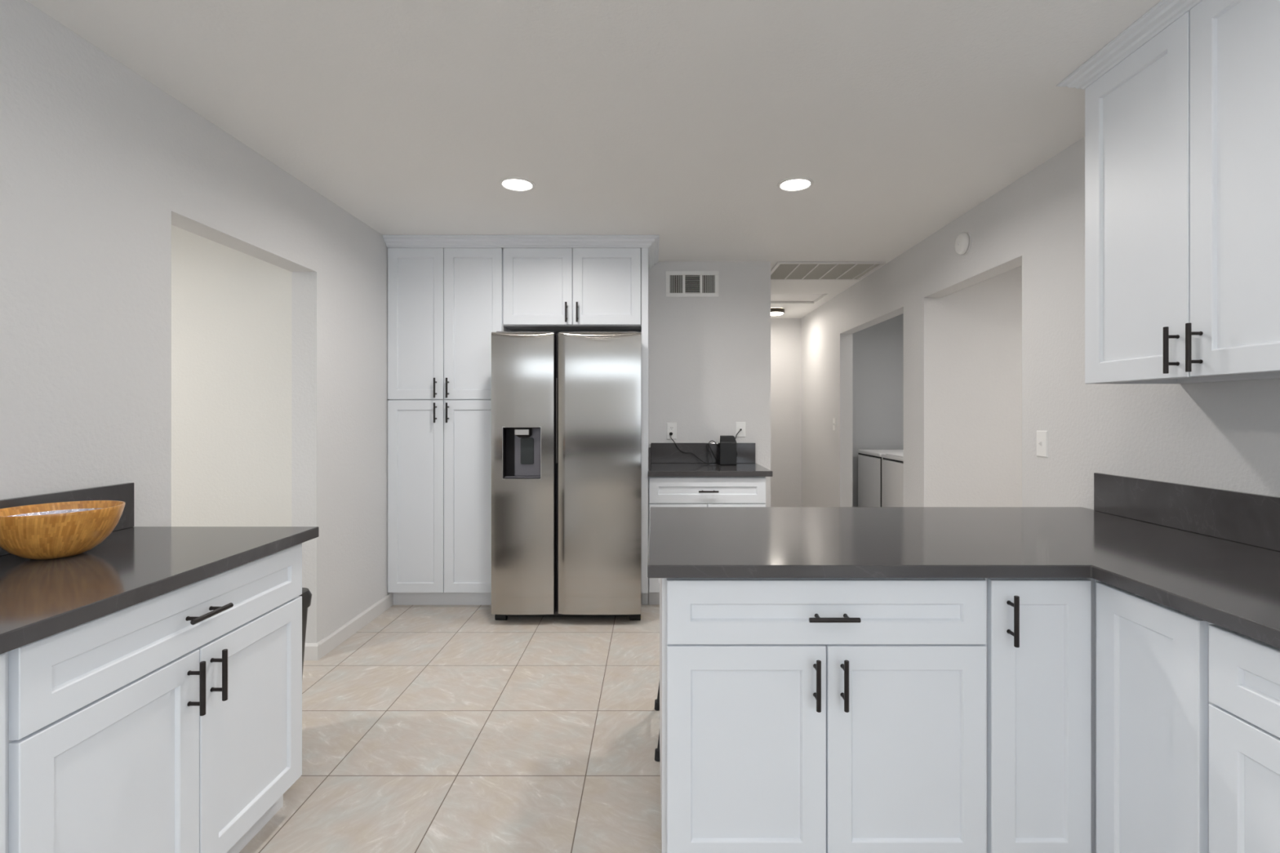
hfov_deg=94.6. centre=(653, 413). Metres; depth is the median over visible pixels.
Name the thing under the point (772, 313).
diffuser
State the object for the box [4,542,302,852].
base cabinet
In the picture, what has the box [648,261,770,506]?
wall
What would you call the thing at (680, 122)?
ceiling
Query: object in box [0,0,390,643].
wall
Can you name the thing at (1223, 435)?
wall
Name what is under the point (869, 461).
dryer
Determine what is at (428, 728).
floor
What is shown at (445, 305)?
pantry cabinet
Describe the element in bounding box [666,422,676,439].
electrical outlet
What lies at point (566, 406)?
refrigerator
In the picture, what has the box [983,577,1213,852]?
base cabinet
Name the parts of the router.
power cord, coiled cord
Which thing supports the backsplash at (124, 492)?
attached to the wall at (99, 163)
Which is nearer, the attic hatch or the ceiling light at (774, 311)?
the attic hatch
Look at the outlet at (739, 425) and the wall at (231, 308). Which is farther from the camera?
the outlet at (739, 425)
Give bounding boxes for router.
[669,428,742,465]
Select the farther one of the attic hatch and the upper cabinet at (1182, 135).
the attic hatch
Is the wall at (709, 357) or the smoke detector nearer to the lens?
the smoke detector
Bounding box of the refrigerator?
[491,331,641,620]
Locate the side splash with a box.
[648,444,650,469]
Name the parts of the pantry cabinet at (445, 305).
door, door, handle, handle, handle, handle, door, door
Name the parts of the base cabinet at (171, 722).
door, drawer, handle, handle, handle, door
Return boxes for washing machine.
[881,453,903,506]
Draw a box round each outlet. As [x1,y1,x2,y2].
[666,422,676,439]
[735,422,745,437]
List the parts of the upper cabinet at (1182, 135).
door, handle, handle, door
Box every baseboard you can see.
[303,643,319,660]
[317,592,393,659]
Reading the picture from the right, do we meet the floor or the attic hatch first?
the attic hatch
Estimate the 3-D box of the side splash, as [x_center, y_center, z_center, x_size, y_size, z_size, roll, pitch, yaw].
[-0.025,0.306,4.245,0.014,0.146,0.489,0,0,0]
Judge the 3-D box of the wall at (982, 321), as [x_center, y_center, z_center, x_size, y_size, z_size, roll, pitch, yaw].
[2.961,0.065,3.986,2.078,2.440,0.120,0,0,0]
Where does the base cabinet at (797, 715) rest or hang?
on the floor
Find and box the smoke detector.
[955,232,971,254]
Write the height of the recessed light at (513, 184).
0.006 m
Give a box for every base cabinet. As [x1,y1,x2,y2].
[0,653,4,852]
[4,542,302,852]
[648,476,765,604]
[659,577,986,852]
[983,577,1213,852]
[1208,624,1279,852]
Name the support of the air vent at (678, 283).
in the wall at (709, 357)
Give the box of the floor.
[239,592,661,852]
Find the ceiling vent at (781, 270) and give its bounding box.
[770,262,885,279]
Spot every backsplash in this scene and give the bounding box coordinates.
[0,482,133,555]
[651,443,755,463]
[1093,472,1279,551]
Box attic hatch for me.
[770,293,823,301]
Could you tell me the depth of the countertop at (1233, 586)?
1.67 m
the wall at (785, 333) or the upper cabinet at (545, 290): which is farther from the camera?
the wall at (785, 333)
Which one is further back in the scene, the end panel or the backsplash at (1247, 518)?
the end panel
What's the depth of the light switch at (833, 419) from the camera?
5.85 m
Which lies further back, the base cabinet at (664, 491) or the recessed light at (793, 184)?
the base cabinet at (664, 491)
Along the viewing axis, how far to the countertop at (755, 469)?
3.90 m
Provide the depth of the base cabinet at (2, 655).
1.04 m
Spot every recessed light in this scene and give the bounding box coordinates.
[498,177,535,191]
[777,177,813,191]
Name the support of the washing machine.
on the floor
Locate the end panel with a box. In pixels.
[641,248,648,604]
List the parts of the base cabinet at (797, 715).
door, handle, drawer, handle, handle, door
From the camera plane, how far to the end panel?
3.89 m
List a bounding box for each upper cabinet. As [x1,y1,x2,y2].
[502,248,641,333]
[1084,0,1279,383]
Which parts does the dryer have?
panel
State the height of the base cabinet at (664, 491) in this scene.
0.866 m
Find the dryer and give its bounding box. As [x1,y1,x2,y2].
[857,449,903,506]
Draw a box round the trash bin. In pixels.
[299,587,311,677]
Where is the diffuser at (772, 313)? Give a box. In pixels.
[770,311,783,315]
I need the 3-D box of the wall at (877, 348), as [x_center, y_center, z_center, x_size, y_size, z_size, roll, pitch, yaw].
[2.561,0.065,6.750,1.278,2.440,0.100,0,0,0]
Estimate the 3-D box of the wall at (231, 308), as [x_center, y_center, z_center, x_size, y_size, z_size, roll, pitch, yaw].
[-3.192,0.065,3.138,2.615,2.440,0.120,0,0,0]
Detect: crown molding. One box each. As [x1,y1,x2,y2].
[382,235,659,270]
[1056,0,1202,89]
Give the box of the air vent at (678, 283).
[666,271,718,297]
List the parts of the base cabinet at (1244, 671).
drawer, door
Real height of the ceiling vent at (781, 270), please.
0.013 m
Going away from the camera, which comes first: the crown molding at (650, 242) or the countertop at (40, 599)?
the countertop at (40, 599)
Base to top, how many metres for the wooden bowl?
0.128 m
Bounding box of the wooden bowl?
[0,500,125,559]
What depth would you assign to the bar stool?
2.20 m
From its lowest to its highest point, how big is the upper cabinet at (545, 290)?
0.512 m
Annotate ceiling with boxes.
[26,0,1160,318]
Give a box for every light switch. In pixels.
[832,417,835,431]
[1036,430,1048,457]
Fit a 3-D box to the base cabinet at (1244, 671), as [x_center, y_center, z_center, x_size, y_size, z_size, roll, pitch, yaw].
[1.458,0.858,0.938,0.676,0.855,0.600,0,0,0]
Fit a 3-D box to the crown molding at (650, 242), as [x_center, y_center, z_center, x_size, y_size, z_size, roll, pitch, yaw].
[-0.858,-1.122,4.153,1.792,0.064,0.672,0,0,0]
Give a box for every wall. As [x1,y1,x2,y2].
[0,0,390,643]
[171,225,291,526]
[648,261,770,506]
[770,318,801,506]
[801,136,1279,509]
[853,313,903,506]
[942,265,1022,506]
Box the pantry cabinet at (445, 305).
[387,248,513,604]
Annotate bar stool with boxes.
[654,682,660,761]
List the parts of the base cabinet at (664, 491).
door, drawer, handle, door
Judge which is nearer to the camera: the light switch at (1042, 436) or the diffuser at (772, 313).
the light switch at (1042, 436)
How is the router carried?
on the countertop at (755, 469)
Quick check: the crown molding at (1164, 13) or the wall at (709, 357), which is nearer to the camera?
the crown molding at (1164, 13)
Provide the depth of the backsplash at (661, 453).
4.47 m
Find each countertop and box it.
[0,526,319,654]
[647,506,1279,648]
[648,462,772,476]
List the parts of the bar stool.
leg, leg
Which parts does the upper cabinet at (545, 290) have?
door, handle, handle, door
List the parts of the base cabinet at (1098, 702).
handle, door, door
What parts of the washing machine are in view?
lid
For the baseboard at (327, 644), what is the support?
attached to the wall at (99, 163)
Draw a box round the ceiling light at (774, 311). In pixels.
[770,307,784,315]

